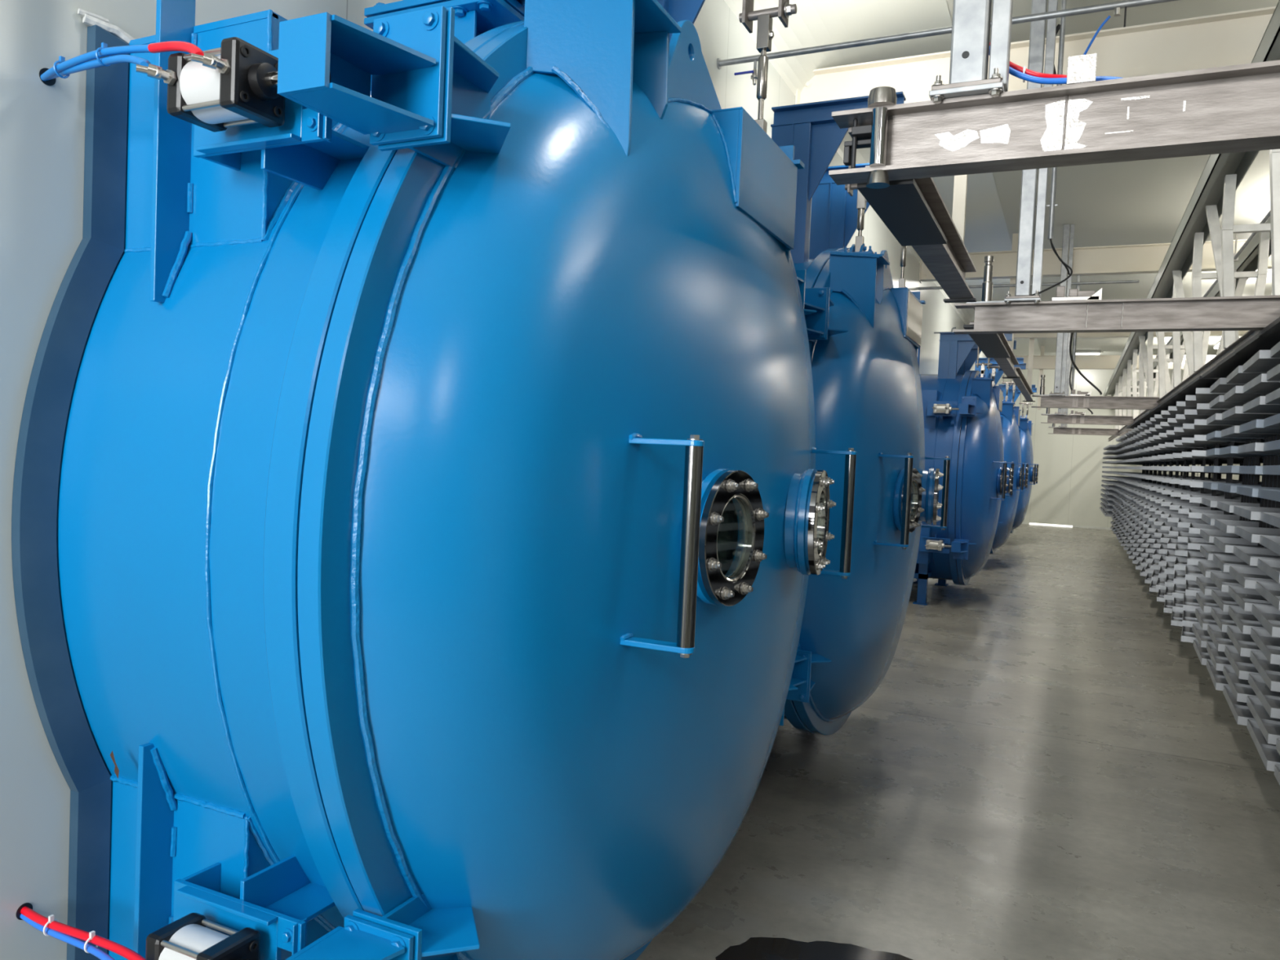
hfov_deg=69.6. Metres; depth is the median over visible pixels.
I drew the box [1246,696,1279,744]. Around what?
tray
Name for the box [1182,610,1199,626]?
tray
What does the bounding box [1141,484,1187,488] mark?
tray
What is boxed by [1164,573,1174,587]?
tray
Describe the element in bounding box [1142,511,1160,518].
tray
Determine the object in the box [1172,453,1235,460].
tray
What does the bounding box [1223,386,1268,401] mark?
tray
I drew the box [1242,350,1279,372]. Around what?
tray
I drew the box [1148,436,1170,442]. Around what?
tray
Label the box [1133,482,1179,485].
tray
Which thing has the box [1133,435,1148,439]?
tray
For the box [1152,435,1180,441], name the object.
tray
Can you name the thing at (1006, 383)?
turnbuckle link
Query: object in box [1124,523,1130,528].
tray
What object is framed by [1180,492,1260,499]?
tray
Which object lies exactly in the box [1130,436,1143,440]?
tray
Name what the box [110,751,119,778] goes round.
chip
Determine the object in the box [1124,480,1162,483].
tray
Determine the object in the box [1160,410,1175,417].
tray
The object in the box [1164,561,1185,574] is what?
tray
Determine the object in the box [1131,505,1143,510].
tray
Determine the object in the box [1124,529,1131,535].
tray
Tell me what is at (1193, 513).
tray
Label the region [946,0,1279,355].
ceiling
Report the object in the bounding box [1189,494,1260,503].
tray
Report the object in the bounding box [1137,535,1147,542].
tray
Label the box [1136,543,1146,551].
tray
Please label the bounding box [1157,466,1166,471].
tray
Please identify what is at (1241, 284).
diagonal brace
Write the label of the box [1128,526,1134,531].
tray
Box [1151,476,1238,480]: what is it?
tray
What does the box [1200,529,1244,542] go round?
tray
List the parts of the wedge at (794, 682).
plate, plate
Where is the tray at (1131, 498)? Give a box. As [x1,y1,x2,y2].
[1128,496,1145,500]
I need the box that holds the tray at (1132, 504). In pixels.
[1129,503,1139,507]
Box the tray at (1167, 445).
[1164,442,1213,449]
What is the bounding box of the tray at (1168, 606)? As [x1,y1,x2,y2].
[1163,599,1173,613]
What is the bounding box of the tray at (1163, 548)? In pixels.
[1158,544,1175,554]
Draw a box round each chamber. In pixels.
[56,0,524,959]
[783,248,842,733]
[912,348,973,604]
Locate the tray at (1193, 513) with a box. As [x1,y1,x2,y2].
[1188,508,1239,518]
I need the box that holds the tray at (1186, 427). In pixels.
[1182,423,1222,432]
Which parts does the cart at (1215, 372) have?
plate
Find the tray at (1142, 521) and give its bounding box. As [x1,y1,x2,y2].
[1138,518,1148,524]
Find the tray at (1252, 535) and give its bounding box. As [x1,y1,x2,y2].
[1234,525,1279,542]
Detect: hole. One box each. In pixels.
[15,902,32,919]
[39,67,56,85]
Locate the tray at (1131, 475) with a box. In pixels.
[1130,473,1205,477]
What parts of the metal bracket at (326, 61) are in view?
plate, plate, plate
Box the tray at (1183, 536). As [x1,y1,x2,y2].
[1177,531,1202,542]
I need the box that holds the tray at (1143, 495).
[1140,492,1167,497]
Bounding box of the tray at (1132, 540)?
[1129,536,1137,542]
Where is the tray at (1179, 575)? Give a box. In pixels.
[1173,569,1186,584]
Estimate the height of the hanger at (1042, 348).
1.530 m
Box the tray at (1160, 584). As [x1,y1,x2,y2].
[1155,577,1166,590]
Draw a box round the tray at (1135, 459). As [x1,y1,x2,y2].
[1134,457,1207,464]
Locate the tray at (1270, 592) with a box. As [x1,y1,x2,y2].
[1255,581,1279,610]
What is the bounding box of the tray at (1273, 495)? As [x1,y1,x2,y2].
[1257,488,1279,502]
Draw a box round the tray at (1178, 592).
[1172,583,1186,598]
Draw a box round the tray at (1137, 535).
[1133,531,1142,537]
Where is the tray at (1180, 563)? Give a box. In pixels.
[1173,557,1198,570]
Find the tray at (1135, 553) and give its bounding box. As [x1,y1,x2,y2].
[1133,548,1142,555]
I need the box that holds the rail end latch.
[843,119,871,168]
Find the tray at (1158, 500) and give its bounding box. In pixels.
[1155,497,1189,503]
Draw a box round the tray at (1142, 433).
[1139,431,1153,436]
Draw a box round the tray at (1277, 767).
[1274,764,1279,785]
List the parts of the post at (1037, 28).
foot plate, shim plate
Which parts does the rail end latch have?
stop plate, arm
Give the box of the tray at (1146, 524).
[1143,520,1154,528]
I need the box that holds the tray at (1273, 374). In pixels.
[1266,363,1279,380]
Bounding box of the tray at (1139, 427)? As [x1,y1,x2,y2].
[1137,425,1149,430]
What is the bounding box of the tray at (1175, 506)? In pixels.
[1169,502,1210,510]
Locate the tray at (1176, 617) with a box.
[1170,611,1182,626]
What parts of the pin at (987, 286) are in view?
plate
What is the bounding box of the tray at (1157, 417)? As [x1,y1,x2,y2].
[1154,414,1168,421]
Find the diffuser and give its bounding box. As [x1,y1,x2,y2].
[1075,352,1099,355]
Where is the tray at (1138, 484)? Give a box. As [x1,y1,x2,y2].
[1137,483,1190,486]
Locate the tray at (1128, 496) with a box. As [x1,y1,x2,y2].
[1126,494,1140,498]
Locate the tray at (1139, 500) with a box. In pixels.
[1136,498,1155,503]
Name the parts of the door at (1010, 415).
door handle, door handle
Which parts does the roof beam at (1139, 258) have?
plate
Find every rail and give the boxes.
[963,307,1020,378]
[1012,367,1035,401]
[1107,330,1260,441]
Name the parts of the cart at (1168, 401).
plate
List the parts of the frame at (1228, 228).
post, post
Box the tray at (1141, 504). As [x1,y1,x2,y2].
[1138,501,1157,506]
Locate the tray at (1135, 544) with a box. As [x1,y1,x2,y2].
[1133,539,1142,546]
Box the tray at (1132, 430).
[1131,429,1139,434]
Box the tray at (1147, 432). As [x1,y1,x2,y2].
[1144,429,1159,435]
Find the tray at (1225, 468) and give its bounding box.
[1219,465,1239,473]
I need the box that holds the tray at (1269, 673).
[1249,650,1279,692]
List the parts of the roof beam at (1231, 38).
plate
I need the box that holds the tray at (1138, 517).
[1134,515,1148,520]
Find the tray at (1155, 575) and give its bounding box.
[1151,569,1159,581]
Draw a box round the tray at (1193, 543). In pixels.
[1187,537,1217,549]
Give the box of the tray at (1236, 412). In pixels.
[1222,406,1279,420]
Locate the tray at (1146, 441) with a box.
[1143,439,1164,444]
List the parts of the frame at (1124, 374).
post, post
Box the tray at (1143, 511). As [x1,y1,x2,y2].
[1138,509,1155,515]
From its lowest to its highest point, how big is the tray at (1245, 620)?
0.040 m
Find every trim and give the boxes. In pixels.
[11,24,129,959]
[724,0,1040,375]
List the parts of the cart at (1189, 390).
plate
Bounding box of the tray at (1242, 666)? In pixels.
[1224,645,1260,679]
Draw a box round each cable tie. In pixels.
[43,914,58,936]
[53,55,69,78]
[84,930,97,953]
[95,42,111,66]
[1022,66,1026,82]
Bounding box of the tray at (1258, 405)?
[1242,395,1279,413]
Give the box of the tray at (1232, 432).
[1221,425,1279,438]
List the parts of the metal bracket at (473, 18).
foot plate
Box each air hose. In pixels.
[19,914,115,959]
[20,906,145,959]
[40,44,150,81]
[47,54,150,80]
[147,40,204,55]
[988,45,1124,84]
[989,41,1066,78]
[1083,15,1111,54]
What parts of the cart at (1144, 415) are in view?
plate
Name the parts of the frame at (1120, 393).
post, post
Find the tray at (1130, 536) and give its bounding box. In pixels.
[1128,533,1133,538]
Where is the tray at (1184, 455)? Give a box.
[1181,451,1236,460]
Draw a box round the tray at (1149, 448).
[1147,446,1170,452]
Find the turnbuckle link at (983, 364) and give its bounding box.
[975,346,991,377]
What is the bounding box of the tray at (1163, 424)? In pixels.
[1160,422,1182,429]
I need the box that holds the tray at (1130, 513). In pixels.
[1128,511,1139,515]
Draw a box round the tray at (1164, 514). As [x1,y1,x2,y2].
[1160,511,1188,518]
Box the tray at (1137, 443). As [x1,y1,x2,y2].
[1135,441,1153,446]
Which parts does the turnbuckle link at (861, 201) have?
threaded rod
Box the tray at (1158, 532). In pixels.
[1154,528,1168,537]
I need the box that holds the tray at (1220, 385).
[1209,377,1245,392]
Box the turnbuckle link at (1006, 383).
[1001,372,1013,401]
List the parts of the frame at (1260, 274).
post, post, post, post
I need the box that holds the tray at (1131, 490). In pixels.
[1129,488,1147,492]
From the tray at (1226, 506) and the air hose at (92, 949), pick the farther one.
the tray at (1226, 506)
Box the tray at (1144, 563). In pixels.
[1140,557,1151,566]
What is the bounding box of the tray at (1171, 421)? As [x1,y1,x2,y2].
[1167,417,1194,426]
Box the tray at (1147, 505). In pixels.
[1143,502,1169,508]
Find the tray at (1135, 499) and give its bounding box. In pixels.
[1133,497,1150,502]
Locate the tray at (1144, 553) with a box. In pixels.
[1141,548,1153,556]
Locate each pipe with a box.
[716,0,1178,69]
[918,280,1139,289]
[933,326,955,333]
[1035,0,1066,239]
[1071,275,1079,367]
[1071,367,1075,394]
[1125,210,1270,396]
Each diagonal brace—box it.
[1138,335,1154,396]
[1155,331,1172,394]
[1172,270,1194,376]
[1180,340,1185,364]
[1204,204,1239,340]
[1215,278,1247,355]
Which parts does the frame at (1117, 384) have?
post, post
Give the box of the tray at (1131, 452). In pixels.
[1128,451,1148,455]
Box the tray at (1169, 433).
[1166,430,1194,437]
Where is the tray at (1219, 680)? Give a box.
[1206,659,1229,690]
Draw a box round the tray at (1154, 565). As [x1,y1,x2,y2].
[1150,559,1164,569]
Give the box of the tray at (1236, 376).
[1226,365,1266,383]
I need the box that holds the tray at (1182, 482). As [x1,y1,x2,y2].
[1179,479,1261,485]
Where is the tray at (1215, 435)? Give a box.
[1205,431,1264,441]
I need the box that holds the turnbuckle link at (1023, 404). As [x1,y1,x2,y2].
[1018,393,1028,417]
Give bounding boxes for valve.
[733,60,757,85]
[1113,6,1126,26]
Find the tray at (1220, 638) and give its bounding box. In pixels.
[1207,624,1234,651]
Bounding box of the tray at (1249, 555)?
[1233,546,1279,565]
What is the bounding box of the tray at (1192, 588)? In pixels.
[1185,580,1203,595]
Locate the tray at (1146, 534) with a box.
[1142,530,1154,537]
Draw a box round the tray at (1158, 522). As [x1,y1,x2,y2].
[1154,518,1177,525]
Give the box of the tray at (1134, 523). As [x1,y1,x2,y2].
[1130,520,1138,526]
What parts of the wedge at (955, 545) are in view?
plate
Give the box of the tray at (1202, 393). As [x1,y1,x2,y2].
[1195,387,1226,400]
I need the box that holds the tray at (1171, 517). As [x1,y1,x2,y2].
[1167,514,1199,522]
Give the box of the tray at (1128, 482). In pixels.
[1127,480,1168,484]
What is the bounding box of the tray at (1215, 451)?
[1205,448,1262,457]
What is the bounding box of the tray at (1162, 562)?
[1158,555,1174,566]
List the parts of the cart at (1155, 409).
plate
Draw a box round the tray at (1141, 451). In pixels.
[1138,448,1159,453]
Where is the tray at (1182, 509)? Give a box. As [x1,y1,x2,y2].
[1177,505,1223,514]
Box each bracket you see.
[277,12,435,134]
[364,0,524,44]
[770,91,906,263]
[1066,53,1097,84]
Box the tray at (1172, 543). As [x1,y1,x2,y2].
[1167,538,1187,548]
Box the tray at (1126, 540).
[1124,537,1130,542]
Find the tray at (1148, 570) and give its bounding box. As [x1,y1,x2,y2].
[1145,563,1159,573]
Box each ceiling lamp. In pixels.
[1075,350,1100,355]
[1213,337,1220,349]
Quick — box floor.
[635,524,1279,959]
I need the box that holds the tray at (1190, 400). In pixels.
[1185,395,1211,405]
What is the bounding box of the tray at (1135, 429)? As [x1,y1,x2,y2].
[1133,427,1144,432]
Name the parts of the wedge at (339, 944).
plate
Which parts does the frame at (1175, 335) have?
post, post, post, post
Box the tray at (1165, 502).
[1160,499,1199,506]
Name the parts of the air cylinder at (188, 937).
tie rod, tie rod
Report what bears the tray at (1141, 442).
on the cart at (1159, 473)
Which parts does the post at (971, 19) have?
shim plate, foot plate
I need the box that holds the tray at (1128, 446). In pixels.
[1127,444,1143,448]
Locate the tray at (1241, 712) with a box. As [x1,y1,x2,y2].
[1222,685,1254,725]
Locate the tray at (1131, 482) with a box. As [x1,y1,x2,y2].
[1130,481,1162,484]
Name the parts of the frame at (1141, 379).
post, post, post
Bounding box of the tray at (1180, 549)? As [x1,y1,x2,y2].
[1174,544,1200,556]
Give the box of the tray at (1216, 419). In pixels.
[1206,413,1252,425]
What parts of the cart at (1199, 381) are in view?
plate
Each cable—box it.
[1030,238,1072,295]
[1053,24,1060,74]
[1069,333,1102,395]
[1069,364,1093,414]
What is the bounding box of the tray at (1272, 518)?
[1259,511,1279,528]
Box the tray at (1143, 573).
[1140,566,1147,576]
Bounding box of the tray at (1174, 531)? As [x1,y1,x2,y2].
[1168,526,1189,536]
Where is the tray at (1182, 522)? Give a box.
[1177,518,1208,528]
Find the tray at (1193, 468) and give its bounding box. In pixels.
[1191,466,1209,472]
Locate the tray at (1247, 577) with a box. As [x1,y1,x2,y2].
[1229,565,1278,588]
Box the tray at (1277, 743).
[1275,738,1279,755]
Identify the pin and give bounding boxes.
[866,86,897,188]
[965,255,1004,303]
[1032,374,1045,395]
[1042,408,1054,414]
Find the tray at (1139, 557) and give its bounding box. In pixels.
[1136,552,1146,560]
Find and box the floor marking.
[1029,522,1072,527]
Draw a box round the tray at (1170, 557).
[1165,550,1187,561]
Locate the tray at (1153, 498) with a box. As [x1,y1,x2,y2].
[1150,495,1180,501]
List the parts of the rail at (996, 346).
splice plate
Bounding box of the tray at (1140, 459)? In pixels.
[1138,457,1224,464]
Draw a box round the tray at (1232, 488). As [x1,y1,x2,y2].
[1217,483,1279,493]
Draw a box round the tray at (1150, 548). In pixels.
[1146,544,1159,552]
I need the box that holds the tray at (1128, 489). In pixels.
[1127,488,1144,491]
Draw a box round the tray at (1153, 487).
[1149,485,1217,490]
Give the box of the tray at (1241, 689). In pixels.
[1222,665,1257,702]
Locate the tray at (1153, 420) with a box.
[1150,417,1167,423]
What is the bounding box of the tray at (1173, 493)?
[1170,490,1240,497]
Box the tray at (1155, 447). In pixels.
[1153,445,1191,452]
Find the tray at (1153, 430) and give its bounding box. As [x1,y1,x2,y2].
[1149,427,1166,433]
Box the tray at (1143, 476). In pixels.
[1142,475,1233,479]
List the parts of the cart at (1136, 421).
plate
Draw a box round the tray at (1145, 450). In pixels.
[1143,448,1164,453]
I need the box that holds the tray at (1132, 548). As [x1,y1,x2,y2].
[1130,544,1137,551]
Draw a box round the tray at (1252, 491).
[1236,486,1279,497]
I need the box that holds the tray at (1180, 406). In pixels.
[1176,401,1196,410]
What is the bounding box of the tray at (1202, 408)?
[1196,403,1229,414]
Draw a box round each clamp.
[1051,285,1102,301]
[1069,389,1091,395]
[1069,410,1084,415]
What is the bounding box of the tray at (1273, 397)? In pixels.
[1265,387,1279,404]
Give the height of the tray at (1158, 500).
0.040 m
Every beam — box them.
[795,6,1275,104]
[828,59,1279,185]
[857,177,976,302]
[919,239,1271,283]
[953,295,1279,333]
[968,320,1248,338]
[1015,355,1215,369]
[1031,395,1159,409]
[1040,413,1134,425]
[1048,426,1131,435]
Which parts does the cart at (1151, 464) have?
plate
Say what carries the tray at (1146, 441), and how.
on the cart at (1144, 415)
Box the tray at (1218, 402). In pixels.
[1208,395,1248,408]
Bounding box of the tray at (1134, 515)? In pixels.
[1130,512,1142,518]
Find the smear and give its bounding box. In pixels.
[77,8,134,43]
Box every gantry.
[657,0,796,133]
[937,332,1013,378]
[956,340,1016,374]
[974,357,1023,377]
[994,363,1026,385]
[998,384,1035,401]
[1013,387,1036,402]
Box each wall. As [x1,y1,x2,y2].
[0,0,1003,959]
[1004,368,1262,527]
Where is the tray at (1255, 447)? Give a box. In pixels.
[1237,442,1279,454]
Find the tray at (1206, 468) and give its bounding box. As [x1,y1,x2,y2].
[1203,466,1236,473]
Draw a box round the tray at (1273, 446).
[1263,440,1279,451]
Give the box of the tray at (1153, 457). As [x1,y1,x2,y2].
[1151,455,1239,463]
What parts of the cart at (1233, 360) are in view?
plate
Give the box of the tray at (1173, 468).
[1171,466,1180,471]
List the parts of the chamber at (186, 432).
casing, casing, casing lid, casing, casing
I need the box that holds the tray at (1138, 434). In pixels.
[1137,433,1148,438]
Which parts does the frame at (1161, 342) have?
post, post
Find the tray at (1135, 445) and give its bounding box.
[1133,443,1153,447]
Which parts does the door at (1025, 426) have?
door handle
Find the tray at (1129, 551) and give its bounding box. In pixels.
[1126,547,1133,554]
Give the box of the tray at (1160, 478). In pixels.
[1157,476,1262,482]
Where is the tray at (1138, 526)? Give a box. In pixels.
[1134,524,1143,529]
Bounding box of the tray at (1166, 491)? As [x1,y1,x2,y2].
[1161,488,1236,494]
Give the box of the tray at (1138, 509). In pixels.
[1136,507,1149,512]
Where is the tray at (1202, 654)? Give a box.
[1193,640,1211,665]
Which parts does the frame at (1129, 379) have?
post, post, post, post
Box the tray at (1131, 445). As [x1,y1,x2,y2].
[1130,444,1146,448]
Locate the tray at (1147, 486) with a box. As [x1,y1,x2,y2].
[1145,484,1206,488]
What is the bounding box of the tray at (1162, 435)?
[1159,432,1182,439]
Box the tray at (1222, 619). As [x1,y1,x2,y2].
[1210,607,1237,631]
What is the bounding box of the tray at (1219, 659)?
[1206,642,1231,671]
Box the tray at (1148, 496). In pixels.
[1145,493,1173,498]
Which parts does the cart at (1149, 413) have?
plate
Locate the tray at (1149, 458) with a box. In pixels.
[1147,456,1239,464]
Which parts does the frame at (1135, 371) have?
post, post, post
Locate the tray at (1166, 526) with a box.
[1160,522,1177,530]
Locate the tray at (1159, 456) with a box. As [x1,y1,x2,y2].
[1157,454,1262,463]
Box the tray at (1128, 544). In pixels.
[1126,540,1133,546]
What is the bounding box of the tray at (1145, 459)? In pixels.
[1142,457,1164,462]
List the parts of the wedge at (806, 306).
plate, plate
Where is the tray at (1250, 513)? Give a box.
[1233,506,1279,519]
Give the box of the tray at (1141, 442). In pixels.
[1139,440,1158,445]
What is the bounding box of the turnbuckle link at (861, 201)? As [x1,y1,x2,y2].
[844,146,870,252]
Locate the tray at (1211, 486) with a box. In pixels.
[1202,481,1261,489]
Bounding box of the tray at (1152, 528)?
[1147,524,1160,532]
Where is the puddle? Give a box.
[715,937,912,959]
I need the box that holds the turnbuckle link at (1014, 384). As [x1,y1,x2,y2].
[1008,378,1015,407]
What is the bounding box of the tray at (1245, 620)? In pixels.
[1228,605,1265,634]
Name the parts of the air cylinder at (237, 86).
tie rod, tie rod, tie rod, piston rod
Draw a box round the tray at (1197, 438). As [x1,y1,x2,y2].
[1194,435,1244,444]
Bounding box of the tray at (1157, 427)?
[1155,424,1173,431]
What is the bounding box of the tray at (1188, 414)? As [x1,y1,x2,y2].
[1184,408,1213,419]
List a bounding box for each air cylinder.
[136,36,284,132]
[145,912,260,959]
[924,539,951,551]
[932,403,959,413]
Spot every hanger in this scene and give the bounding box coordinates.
[951,174,968,243]
[1007,233,1018,351]
[1026,337,1034,389]
[1037,346,1044,409]
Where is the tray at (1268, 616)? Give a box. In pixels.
[1251,604,1279,637]
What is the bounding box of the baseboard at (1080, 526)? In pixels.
[1021,522,1111,529]
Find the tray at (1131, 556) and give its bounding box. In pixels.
[1128,551,1137,559]
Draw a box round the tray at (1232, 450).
[1219,445,1278,456]
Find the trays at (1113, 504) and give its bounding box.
[1099,432,1190,546]
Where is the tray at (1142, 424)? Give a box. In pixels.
[1140,422,1155,428]
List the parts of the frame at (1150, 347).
post, post, post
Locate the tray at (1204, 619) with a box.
[1195,608,1217,630]
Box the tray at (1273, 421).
[1263,413,1279,427]
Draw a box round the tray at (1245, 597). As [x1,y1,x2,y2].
[1227,586,1274,611]
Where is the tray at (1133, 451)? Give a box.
[1132,450,1154,455]
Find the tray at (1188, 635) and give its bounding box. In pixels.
[1181,626,1196,642]
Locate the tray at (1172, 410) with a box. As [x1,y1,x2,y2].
[1168,405,1184,414]
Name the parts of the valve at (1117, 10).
lever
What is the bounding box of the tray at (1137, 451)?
[1135,449,1154,454]
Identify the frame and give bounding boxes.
[1115,382,1139,428]
[1118,376,1146,430]
[1121,368,1147,426]
[1126,360,1159,416]
[1132,349,1169,418]
[1138,335,1181,413]
[1146,331,1192,396]
[1157,330,1210,399]
[1172,269,1236,387]
[1191,231,1270,372]
[1221,173,1271,349]
[1269,148,1279,295]
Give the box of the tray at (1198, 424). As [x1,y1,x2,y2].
[1194,418,1239,429]
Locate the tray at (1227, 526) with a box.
[1214,519,1279,533]
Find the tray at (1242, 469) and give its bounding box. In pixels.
[1239,466,1275,475]
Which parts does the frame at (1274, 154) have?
post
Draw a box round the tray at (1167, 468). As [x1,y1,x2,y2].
[1164,466,1172,471]
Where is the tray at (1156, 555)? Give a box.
[1152,549,1166,559]
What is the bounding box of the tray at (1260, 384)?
[1243,373,1279,393]
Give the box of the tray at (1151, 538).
[1146,534,1160,542]
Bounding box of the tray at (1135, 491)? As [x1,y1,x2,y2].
[1133,489,1156,493]
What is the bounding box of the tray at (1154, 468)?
[1151,466,1158,470]
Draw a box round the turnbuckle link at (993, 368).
[986,358,1000,386]
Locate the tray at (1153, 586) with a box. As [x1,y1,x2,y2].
[1149,580,1159,592]
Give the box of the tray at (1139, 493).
[1137,491,1161,495]
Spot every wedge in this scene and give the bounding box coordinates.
[285,925,404,959]
[790,655,807,686]
[804,302,824,334]
[951,540,967,552]
[958,404,975,414]
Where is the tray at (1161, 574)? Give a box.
[1158,566,1173,577]
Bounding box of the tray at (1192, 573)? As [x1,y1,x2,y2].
[1185,565,1206,581]
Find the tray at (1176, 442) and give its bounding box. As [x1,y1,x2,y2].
[1173,440,1224,448]
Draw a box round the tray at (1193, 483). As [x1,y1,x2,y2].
[1190,480,1261,488]
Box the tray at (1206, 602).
[1195,592,1220,613]
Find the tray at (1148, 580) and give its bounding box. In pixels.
[1144,573,1152,583]
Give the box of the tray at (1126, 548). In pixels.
[1123,545,1130,550]
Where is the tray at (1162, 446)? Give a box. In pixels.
[1158,444,1200,450]
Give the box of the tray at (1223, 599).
[1211,589,1240,612]
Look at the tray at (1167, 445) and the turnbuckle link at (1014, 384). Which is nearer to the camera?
the tray at (1167, 445)
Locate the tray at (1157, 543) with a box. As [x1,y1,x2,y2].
[1153,538,1167,547]
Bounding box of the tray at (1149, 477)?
[1145,475,1232,479]
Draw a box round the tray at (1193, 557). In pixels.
[1186,551,1213,564]
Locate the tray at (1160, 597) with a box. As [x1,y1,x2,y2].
[1156,589,1165,602]
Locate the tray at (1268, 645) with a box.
[1250,627,1279,664]
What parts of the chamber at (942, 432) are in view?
leg, casing, casing, casing, casing, leg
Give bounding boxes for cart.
[1126,426,1186,481]
[1128,423,1192,488]
[1131,422,1198,490]
[1134,419,1192,492]
[1137,417,1213,493]
[1142,413,1222,494]
[1146,410,1213,496]
[1151,406,1226,498]
[1156,402,1238,500]
[1162,397,1243,503]
[1169,391,1262,519]
[1177,384,1262,510]
[1187,375,1262,515]
[1201,364,1264,537]
[1216,351,1279,548]
[1234,333,1279,354]
[1258,316,1279,336]
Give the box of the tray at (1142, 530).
[1138,526,1147,533]
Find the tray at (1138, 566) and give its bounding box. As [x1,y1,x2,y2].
[1135,561,1146,569]
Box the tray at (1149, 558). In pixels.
[1146,553,1159,563]
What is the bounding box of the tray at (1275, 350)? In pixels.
[1270,341,1279,357]
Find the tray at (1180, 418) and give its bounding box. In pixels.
[1175,413,1194,422]
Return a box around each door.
[297,0,857,959]
[786,243,950,735]
[953,370,1013,585]
[990,395,1028,554]
[1010,414,1038,533]
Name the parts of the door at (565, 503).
door handle, glass, glass, door handle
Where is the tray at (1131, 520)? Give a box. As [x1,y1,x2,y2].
[1128,518,1135,523]
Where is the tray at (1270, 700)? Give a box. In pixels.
[1248,673,1279,719]
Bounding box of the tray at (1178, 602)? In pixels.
[1172,597,1183,612]
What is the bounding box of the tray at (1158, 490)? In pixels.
[1156,487,1222,492]
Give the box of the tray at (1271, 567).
[1257,558,1279,583]
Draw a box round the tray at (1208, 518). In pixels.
[1201,514,1259,525]
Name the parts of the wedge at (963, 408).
plate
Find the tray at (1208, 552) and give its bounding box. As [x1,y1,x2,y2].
[1200,545,1235,560]
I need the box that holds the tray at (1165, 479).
[1162,477,1238,482]
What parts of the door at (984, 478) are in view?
steel plate, door handle, door handle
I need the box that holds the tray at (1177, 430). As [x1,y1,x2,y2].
[1173,426,1208,435]
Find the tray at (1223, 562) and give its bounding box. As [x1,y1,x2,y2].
[1213,554,1257,572]
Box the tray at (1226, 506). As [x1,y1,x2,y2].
[1217,501,1279,512]
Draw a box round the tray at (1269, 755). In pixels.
[1247,719,1279,771]
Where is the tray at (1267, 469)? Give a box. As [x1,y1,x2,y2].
[1262,465,1279,475]
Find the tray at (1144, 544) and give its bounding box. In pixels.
[1142,539,1153,546]
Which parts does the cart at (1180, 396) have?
plate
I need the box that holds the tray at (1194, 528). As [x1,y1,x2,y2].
[1188,523,1223,533]
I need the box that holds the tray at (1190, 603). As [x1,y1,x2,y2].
[1182,593,1201,611]
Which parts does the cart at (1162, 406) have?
plate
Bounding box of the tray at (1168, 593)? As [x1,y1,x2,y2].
[1164,586,1173,599]
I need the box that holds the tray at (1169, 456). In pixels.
[1164,453,1207,460]
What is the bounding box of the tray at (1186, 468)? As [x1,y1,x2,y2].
[1180,466,1226,473]
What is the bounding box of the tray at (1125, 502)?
[1123,500,1133,504]
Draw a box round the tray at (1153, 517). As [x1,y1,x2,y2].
[1148,515,1167,521]
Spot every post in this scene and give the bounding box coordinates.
[928,0,1013,103]
[1004,0,1057,304]
[1048,224,1075,396]
[1054,289,1070,415]
[1058,355,1071,427]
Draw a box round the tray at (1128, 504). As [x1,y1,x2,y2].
[1125,502,1136,506]
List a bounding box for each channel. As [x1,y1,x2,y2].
[1103,0,1279,396]
[1130,217,1271,396]
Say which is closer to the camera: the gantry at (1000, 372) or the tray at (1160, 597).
the tray at (1160, 597)
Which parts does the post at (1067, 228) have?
foot plate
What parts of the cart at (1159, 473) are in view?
plate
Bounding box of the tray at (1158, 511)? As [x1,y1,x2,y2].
[1155,507,1178,514]
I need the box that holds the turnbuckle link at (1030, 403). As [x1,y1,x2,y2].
[1024,394,1032,420]
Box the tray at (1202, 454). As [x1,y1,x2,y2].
[1191,449,1243,458]
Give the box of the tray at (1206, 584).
[1195,577,1219,595]
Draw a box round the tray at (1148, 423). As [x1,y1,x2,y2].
[1145,420,1159,426]
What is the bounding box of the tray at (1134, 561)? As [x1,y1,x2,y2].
[1132,555,1142,564]
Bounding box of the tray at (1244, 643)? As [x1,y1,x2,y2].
[1226,625,1262,657]
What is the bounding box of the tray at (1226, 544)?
[1213,537,1266,553]
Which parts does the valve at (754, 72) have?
lever, stem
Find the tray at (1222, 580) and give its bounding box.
[1210,572,1243,592]
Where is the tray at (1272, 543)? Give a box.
[1259,535,1279,555]
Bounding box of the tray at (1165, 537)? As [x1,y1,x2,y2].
[1160,533,1177,542]
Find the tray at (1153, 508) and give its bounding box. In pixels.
[1148,505,1169,511]
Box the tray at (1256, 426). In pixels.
[1239,419,1279,433]
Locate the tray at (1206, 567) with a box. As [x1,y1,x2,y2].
[1197,560,1229,577]
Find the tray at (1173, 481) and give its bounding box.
[1169,478,1262,484]
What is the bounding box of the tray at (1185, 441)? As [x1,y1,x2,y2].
[1181,437,1228,446]
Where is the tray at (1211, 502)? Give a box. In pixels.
[1201,497,1260,507]
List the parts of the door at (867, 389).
door handle, glass, steel plate, door handle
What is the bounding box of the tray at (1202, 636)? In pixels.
[1192,623,1213,647]
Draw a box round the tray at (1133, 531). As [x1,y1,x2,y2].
[1131,528,1138,534]

